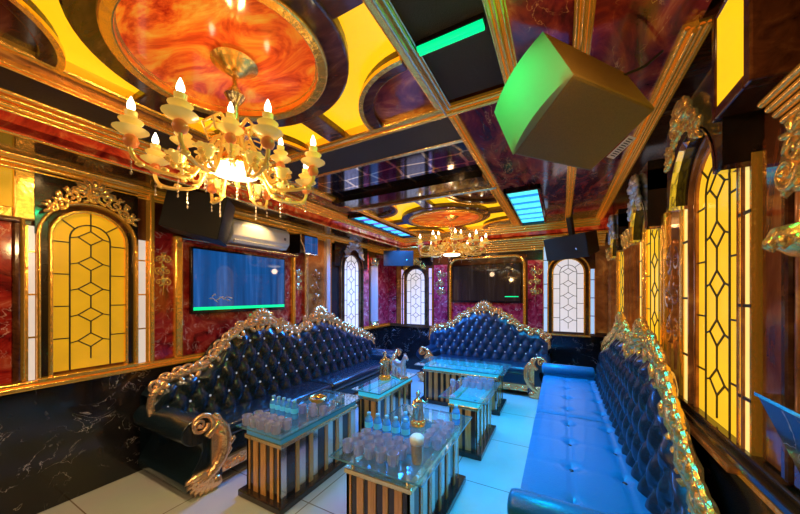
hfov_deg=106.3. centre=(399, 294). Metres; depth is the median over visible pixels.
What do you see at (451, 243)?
chandelier
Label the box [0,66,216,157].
trim
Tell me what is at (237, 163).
chandelier
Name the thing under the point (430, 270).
trim
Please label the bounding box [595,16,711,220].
trim
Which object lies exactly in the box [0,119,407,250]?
trim
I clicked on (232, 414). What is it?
seat cushion
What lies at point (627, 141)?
vent
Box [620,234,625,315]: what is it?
trim
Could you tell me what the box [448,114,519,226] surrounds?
trim
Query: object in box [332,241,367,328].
window
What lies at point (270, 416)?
tumbler
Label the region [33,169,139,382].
window
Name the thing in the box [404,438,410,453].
tumbler
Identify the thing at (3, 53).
trim
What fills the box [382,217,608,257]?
trim
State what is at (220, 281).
television
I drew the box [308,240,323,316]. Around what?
trim
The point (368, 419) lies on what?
water bottle
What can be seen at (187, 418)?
sofa
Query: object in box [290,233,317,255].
loudspeaker
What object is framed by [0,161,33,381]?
trim
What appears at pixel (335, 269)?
trim
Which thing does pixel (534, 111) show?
grille
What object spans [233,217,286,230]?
grille
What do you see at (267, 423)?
tumbler
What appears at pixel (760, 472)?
trim
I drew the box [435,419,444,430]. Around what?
tumbler
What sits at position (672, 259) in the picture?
trim
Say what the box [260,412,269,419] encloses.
tumbler
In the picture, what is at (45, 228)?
trim
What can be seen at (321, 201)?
trim
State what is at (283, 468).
coffee table
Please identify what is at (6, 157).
trim
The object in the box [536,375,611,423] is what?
seat cushion
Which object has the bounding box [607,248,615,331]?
trim
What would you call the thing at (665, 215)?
trim
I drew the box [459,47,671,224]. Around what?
ceiling panel
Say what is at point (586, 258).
trim
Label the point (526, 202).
led light
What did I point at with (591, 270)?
trim
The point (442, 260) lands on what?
wall
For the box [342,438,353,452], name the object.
tumbler
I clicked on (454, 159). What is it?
ceiling panel
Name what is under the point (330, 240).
trim
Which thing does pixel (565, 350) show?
trim
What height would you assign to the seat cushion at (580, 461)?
0.120 m
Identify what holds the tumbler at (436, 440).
on the coffee table at (433, 486)
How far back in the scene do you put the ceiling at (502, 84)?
1.73 m
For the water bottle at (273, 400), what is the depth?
2.45 m
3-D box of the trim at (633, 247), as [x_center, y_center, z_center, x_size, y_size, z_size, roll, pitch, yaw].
[2.154,-0.010,2.727,0.176,1.180,0.176,0,0,28]
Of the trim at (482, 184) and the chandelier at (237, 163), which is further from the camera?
the trim at (482, 184)
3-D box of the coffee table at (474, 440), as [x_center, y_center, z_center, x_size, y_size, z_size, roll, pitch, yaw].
[0.744,1.235,3.105,0.454,0.530,0.744,0,0,28]
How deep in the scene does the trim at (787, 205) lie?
0.92 m
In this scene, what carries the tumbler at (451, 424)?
on the coffee table at (433, 486)
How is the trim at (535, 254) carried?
attached to the wall at (442, 260)
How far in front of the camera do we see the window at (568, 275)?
4.77 m
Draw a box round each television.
[189,246,284,313]
[453,262,520,302]
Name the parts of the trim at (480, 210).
corner moulding, corner moulding, ring moulding, light panel, corner moulding, corner moulding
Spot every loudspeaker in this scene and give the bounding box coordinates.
[158,186,234,246]
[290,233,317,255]
[383,248,412,265]
[494,32,663,169]
[544,216,599,260]
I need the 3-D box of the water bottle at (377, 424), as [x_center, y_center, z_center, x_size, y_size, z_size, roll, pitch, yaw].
[-0.155,0.897,2.089,0.060,0.143,0.060,0,0,28]
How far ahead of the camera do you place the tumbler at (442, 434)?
1.95 m
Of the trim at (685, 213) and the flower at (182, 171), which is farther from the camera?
the trim at (685, 213)
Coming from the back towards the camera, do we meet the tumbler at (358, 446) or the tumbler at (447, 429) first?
the tumbler at (447, 429)
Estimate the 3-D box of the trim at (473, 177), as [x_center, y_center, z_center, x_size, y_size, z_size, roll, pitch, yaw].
[0.005,-1.095,3.091,1.700,0.110,0.140,0,0,28]
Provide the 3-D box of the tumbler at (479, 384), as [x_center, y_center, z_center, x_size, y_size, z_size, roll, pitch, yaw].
[0.824,0.935,3.096,0.071,0.068,0.070,0,0,28]
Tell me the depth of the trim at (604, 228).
4.78 m
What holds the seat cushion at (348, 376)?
on the sofa at (187, 418)
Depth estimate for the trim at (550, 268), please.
4.89 m
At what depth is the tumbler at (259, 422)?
2.15 m
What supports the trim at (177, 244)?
attached to the wall at (141, 203)
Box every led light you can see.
[348,213,415,237]
[415,12,485,56]
[503,183,546,225]
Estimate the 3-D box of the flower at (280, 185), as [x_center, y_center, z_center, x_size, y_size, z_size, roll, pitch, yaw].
[-0.627,-0.568,1.571,0.094,0.055,0.083,0,0,28]
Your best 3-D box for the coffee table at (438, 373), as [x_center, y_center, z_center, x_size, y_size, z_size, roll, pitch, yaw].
[0.882,1.235,4.204,1.204,0.530,0.654,0,0,28]
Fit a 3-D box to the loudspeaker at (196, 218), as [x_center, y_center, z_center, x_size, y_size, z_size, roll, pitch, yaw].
[-1.791,-0.691,2.701,0.523,0.438,0.399,0,0,-21]
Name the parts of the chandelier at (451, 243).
arm, arm, arm, lamp shade, stem, arm, arm, arm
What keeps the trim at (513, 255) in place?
attached to the wall at (442, 260)
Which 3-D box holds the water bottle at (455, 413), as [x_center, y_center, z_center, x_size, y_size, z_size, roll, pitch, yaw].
[0.422,0.897,2.257,0.060,0.143,0.060,0,0,28]
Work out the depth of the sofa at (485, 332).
5.07 m
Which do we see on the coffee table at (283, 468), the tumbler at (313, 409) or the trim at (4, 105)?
the tumbler at (313, 409)
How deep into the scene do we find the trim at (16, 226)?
1.98 m
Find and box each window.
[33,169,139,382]
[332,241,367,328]
[401,257,428,327]
[547,257,590,336]
[607,208,627,314]
[626,158,666,348]
[663,68,764,474]
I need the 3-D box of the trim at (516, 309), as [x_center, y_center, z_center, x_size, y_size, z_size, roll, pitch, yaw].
[1.534,0.370,5.404,1.340,0.460,0.020,0,0,28]
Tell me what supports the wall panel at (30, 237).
attached to the wall at (141, 203)
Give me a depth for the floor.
2.33 m
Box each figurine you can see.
[379,351,391,380]
[391,354,407,379]
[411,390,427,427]
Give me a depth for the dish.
2.69 m
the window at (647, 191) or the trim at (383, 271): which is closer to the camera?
the window at (647, 191)
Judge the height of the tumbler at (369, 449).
0.068 m
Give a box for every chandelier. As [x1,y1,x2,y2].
[111,45,324,217]
[416,214,489,257]
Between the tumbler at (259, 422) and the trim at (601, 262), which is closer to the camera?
the tumbler at (259, 422)
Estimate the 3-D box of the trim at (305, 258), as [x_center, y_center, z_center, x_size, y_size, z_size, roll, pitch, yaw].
[-1.334,-0.110,4.225,0.070,1.380,0.060,0,0,28]
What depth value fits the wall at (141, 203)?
2.62 m
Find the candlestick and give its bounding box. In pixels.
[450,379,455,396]
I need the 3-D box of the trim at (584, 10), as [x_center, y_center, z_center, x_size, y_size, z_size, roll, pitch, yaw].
[0.898,-1.081,1.504,0.070,0.038,6.700,0,0,28]
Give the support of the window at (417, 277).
in the wall at (442, 260)
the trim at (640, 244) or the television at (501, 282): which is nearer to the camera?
the trim at (640, 244)
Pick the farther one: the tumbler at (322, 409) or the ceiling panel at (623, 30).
the tumbler at (322, 409)
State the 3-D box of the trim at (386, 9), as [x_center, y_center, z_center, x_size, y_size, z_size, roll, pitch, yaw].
[-0.501,-1.080,0.324,0.085,0.040,3.300,0,0,28]
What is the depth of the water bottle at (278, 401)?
2.42 m
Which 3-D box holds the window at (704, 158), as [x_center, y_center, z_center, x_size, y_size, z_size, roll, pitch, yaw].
[1.387,-0.124,1.413,0.182,1.628,0.660,0,0,28]
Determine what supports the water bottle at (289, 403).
on the coffee table at (283, 468)
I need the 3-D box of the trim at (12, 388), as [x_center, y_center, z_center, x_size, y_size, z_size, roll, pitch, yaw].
[-1.873,0.613,3.209,0.075,0.055,7.100,0,0,28]
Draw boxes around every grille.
[218,200,234,245]
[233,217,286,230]
[494,32,573,154]
[544,233,587,260]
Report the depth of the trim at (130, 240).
2.51 m
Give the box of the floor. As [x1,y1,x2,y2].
[38,368,538,513]
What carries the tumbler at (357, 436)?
on the coffee table at (433, 486)
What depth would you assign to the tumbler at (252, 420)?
2.19 m
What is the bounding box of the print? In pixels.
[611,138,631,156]
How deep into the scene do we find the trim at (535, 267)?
5.00 m
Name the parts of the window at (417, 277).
sill, pane, frame, frame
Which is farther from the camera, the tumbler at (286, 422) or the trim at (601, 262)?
the trim at (601, 262)
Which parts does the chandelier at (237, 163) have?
flame bulb, flame bulb, arm, flame bulb, arm, arm, arm, arm, flame bulb, lamp shade, arm, stem, arm, arm, arm, arm, flame bulb, arm, arm, flame bulb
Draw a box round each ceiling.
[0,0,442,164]
[449,83,504,102]
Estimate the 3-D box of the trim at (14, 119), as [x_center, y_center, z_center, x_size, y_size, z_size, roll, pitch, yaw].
[-1.514,-0.995,2.813,0.040,0.210,6.740,0,0,28]
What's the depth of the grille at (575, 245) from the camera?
4.08 m
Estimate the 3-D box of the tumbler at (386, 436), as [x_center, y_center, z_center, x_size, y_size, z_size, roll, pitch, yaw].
[-0.083,0.935,1.926,0.071,0.068,0.070,0,0,28]
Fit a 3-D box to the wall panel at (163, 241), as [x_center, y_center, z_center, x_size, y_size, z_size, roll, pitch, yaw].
[-2.155,0.005,2.722,0.036,1.150,0.165,0,0,28]
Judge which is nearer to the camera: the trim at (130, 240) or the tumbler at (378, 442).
the tumbler at (378, 442)
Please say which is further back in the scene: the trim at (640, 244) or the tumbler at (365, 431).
the trim at (640, 244)
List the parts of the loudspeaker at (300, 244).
glass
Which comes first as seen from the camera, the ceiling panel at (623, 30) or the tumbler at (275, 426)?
the ceiling panel at (623, 30)
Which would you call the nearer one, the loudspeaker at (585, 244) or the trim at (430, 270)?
the loudspeaker at (585, 244)
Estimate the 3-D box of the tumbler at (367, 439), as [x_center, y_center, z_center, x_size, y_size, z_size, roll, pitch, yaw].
[-0.203,0.935,1.893,0.071,0.068,0.070,0,0,28]
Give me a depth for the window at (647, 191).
2.22 m
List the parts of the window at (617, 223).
moulding, frame, pane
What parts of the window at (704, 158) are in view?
sill, frame, moulding, pane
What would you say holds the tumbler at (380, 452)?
on the coffee table at (433, 486)
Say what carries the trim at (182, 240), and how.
attached to the wall at (141, 203)
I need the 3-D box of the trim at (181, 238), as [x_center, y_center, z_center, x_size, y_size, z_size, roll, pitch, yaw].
[-1.738,-0.527,3.420,0.115,0.015,1.400,0,0,28]
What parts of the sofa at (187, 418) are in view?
arm, backrest, crest frame, rail, arm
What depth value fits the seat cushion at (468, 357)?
5.18 m
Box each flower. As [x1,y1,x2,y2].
[164,148,186,164]
[176,166,188,174]
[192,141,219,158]
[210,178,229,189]
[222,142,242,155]
[241,149,264,164]
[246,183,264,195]
[271,166,291,179]
[274,182,289,187]
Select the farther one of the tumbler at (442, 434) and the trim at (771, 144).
the tumbler at (442, 434)
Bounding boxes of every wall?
[3,195,383,384]
[396,236,607,333]
[614,76,799,214]
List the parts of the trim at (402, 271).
edge moulding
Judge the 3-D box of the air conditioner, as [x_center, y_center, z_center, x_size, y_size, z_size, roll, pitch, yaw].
[-1.638,-0.686,3.480,0.194,0.269,0.740,0,0,28]
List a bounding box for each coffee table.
[236,389,362,513]
[329,404,471,513]
[351,370,416,433]
[414,356,511,415]
[438,377,500,460]
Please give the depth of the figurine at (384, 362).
3.41 m
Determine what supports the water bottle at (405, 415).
on the coffee table at (433, 486)
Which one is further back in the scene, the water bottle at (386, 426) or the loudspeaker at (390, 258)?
the loudspeaker at (390, 258)
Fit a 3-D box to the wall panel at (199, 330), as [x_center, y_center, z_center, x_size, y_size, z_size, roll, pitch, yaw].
[-1.779,0.030,3.442,0.020,1.100,1.320,0,0,28]
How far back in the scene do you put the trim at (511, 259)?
5.38 m
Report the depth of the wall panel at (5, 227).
1.95 m
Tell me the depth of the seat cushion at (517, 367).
4.73 m
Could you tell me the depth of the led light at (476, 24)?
1.23 m
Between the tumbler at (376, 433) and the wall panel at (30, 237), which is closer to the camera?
the tumbler at (376, 433)
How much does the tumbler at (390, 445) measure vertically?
0.068 m
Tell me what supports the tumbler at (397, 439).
on the coffee table at (433, 486)
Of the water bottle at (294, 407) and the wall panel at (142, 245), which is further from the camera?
the wall panel at (142, 245)
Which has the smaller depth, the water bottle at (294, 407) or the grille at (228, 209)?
the water bottle at (294, 407)
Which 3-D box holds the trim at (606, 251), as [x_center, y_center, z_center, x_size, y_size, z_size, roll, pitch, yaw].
[2.803,-0.010,3.945,0.176,1.180,0.176,0,0,28]
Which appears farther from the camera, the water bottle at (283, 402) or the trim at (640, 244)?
the trim at (640, 244)
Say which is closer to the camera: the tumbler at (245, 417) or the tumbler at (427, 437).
the tumbler at (427, 437)
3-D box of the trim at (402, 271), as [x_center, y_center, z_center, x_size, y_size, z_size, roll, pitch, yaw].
[0.065,0.040,6.167,0.082,1.120,0.056,0,0,28]
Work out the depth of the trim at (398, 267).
6.22 m
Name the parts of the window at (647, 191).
moulding, pane, frame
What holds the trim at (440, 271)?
attached to the wall at (442, 260)
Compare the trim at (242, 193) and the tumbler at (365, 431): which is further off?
the trim at (242, 193)
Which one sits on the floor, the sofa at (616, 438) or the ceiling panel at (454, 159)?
the sofa at (616, 438)
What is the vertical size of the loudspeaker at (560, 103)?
0.539 m
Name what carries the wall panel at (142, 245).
attached to the wall at (141, 203)
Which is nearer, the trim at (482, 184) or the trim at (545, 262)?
the trim at (482, 184)
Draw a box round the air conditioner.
[228,217,288,251]
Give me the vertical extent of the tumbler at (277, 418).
0.068 m
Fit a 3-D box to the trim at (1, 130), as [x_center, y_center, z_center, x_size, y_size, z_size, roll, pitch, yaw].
[-1.524,-0.895,2.796,0.028,0.028,6.700,0,0,28]
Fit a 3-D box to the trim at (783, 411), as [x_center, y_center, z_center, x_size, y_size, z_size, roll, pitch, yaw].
[1.107,-0.235,0.769,0.201,1.630,0.378,0,0,28]
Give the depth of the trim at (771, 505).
1.02 m
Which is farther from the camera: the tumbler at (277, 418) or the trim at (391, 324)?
the trim at (391, 324)
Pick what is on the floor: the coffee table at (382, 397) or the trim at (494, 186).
the coffee table at (382, 397)
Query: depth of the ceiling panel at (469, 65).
1.33 m
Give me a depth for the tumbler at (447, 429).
2.03 m
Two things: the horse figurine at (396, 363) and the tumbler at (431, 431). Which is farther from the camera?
the horse figurine at (396, 363)
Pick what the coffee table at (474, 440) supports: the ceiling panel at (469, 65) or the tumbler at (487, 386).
the tumbler at (487, 386)
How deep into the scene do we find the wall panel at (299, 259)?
4.15 m
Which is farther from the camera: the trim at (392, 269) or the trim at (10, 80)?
the trim at (392, 269)
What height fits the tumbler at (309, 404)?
0.065 m
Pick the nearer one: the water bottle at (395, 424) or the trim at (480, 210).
the water bottle at (395, 424)
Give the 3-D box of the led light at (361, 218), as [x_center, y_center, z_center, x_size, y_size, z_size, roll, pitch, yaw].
[-0.212,-1.075,4.788,0.280,0.050,1.650,0,0,28]
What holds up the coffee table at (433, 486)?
on the floor
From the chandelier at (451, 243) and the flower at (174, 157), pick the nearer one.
the flower at (174, 157)
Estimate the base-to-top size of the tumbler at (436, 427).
0.065 m
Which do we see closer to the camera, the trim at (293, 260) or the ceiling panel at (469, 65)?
the ceiling panel at (469, 65)
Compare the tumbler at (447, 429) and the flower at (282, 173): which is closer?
the flower at (282, 173)
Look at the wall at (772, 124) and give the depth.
1.06 m
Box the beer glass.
[410,433,423,464]
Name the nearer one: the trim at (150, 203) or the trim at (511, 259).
the trim at (150, 203)
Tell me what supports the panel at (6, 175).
attached to the wall at (141, 203)
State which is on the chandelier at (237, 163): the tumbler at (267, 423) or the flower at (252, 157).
the flower at (252, 157)
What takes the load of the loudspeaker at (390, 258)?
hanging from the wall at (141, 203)
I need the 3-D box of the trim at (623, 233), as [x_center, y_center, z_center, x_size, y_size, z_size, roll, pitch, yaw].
[2.220,-0.010,2.851,0.176,1.180,0.176,0,0,28]
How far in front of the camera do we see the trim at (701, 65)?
1.67 m
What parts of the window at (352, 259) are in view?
frame, pane, moulding, frame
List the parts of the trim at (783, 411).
cornice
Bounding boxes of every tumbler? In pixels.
[242,413,252,425]
[249,415,259,427]
[253,410,262,417]
[256,417,266,429]
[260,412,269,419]
[263,419,273,432]
[267,414,276,420]
[271,422,281,434]
[274,416,283,427]
[282,418,291,430]
[298,403,306,413]
[308,403,315,410]
[309,406,317,416]
[319,405,327,415]
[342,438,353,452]
[352,432,362,441]
[353,440,363,456]
[361,428,371,435]
[362,435,372,444]
[364,443,374,459]
[371,430,381,439]
[373,438,383,448]
[375,447,386,463]
[382,433,391,442]
[384,441,395,451]
[387,450,398,467]
[392,436,402,449]
[396,444,406,460]
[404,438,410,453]
[422,433,430,447]
[426,428,435,441]
[431,424,439,435]
[432,436,441,450]
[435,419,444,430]
[437,431,446,444]
[441,426,450,438]
[445,421,454,433]
[462,379,468,387]
[469,380,475,388]
[476,381,482,389]
[484,382,490,390]
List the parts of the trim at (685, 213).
edge moulding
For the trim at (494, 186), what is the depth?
3.26 m
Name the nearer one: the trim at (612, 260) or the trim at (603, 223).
the trim at (612, 260)
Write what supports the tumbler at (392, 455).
on the coffee table at (433, 486)
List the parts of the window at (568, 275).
pane, frame, sill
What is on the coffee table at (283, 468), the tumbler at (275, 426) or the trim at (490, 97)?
the tumbler at (275, 426)
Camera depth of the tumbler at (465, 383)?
3.15 m
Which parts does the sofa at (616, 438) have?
panel, backrest, crest frame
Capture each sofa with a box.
[133,305,401,496]
[416,300,551,398]
[507,311,719,513]
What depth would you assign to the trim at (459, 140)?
2.35 m
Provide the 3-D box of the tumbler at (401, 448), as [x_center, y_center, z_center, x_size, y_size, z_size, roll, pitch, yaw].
[0.009,0.935,1.780,0.071,0.068,0.070,0,0,28]
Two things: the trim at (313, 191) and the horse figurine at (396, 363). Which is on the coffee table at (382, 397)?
the horse figurine at (396, 363)
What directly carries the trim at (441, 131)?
attached to the ceiling at (502, 84)
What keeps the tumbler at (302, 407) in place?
on the coffee table at (283, 468)
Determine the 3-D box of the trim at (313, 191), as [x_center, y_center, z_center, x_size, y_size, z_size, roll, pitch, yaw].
[-0.427,-1.082,4.044,0.060,0.037,3.245,0,0,28]
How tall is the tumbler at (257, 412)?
0.068 m
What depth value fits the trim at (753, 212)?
1.09 m
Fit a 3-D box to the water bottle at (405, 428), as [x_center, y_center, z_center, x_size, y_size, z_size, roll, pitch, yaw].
[0.037,0.897,2.003,0.060,0.143,0.060,0,0,28]
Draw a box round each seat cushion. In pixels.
[217,381,331,434]
[312,360,389,390]
[434,354,481,362]
[479,359,526,373]
[520,412,651,513]
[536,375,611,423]
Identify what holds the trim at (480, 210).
attached to the ceiling at (502, 84)
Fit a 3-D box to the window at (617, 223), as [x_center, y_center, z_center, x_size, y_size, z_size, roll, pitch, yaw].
[2.500,-0.125,3.483,0.166,1.629,0.620,0,0,28]
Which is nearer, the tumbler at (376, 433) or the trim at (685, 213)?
the trim at (685, 213)
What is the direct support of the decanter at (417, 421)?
on the coffee table at (433, 486)
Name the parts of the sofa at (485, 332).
arm, backrest, crest frame, rail, arm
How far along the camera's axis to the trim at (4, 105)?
1.89 m
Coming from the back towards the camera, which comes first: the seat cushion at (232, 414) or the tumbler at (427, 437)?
the seat cushion at (232, 414)
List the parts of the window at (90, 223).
sill, frame, frame, pane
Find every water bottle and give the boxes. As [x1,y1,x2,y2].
[270,395,276,413]
[275,396,281,414]
[280,397,286,416]
[285,398,291,417]
[291,400,298,419]
[365,411,372,431]
[373,413,381,433]
[382,415,390,432]
[392,416,399,437]
[401,411,409,425]
[401,418,409,441]
[452,404,459,424]
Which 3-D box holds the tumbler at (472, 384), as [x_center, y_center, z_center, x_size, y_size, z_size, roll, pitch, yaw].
[0.758,0.935,3.132,0.071,0.068,0.070,0,0,28]
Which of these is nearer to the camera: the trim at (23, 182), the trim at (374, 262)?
the trim at (23, 182)
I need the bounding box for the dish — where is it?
[308,394,326,403]
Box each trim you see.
[0,48,225,150]
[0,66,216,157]
[0,87,403,242]
[0,92,403,247]
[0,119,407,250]
[0,129,402,248]
[0,150,383,253]
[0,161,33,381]
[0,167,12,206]
[0,216,20,382]
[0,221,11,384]
[0,323,389,395]
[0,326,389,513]
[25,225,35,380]
[41,221,48,376]
[127,233,132,362]
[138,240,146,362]
[146,193,154,361]
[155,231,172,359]
[173,236,182,356]
[179,237,297,255]
[181,237,294,257]
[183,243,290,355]
[230,192,280,213]
[256,176,358,215]
[270,87,503,167]
[270,174,418,236]
[271,117,460,181]
[290,139,462,183]
[291,256,295,324]
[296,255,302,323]
[303,256,307,315]
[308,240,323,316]
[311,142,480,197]
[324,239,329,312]
[330,240,331,313]
[332,170,485,206]
[332,262,338,317]
[344,178,490,208]
[351,185,496,211]
[360,189,516,235]
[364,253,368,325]
[369,258,379,325]
[371,0,451,115]
[376,254,388,323]
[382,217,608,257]
[389,266,395,322]
[390,323,604,336]
[390,326,603,372]
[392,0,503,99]
[397,266,400,322]
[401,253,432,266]
[401,270,404,323]
[404,217,608,246]
[405,228,609,248]
[428,268,432,324]
[434,265,447,324]
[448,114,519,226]
[448,245,542,262]
[449,254,524,302]
[449,254,525,326]
[451,302,522,323]
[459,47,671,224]
[482,0,517,84]
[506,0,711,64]
[528,260,542,329]
[543,247,548,331]
[549,261,551,330]
[565,0,595,221]
[585,257,588,332]
[590,269,594,333]
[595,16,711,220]
[595,242,607,332]
[603,333,799,513]
[604,0,721,217]
[605,249,609,333]
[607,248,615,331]
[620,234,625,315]
[622,232,628,323]
[625,229,638,329]
[639,242,641,316]
[663,211,682,395]
[665,212,678,390]
[682,210,687,400]
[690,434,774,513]
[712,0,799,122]
[738,151,762,456]
[738,470,783,513]
[754,63,799,490]
[763,127,780,471]
[781,123,793,484]

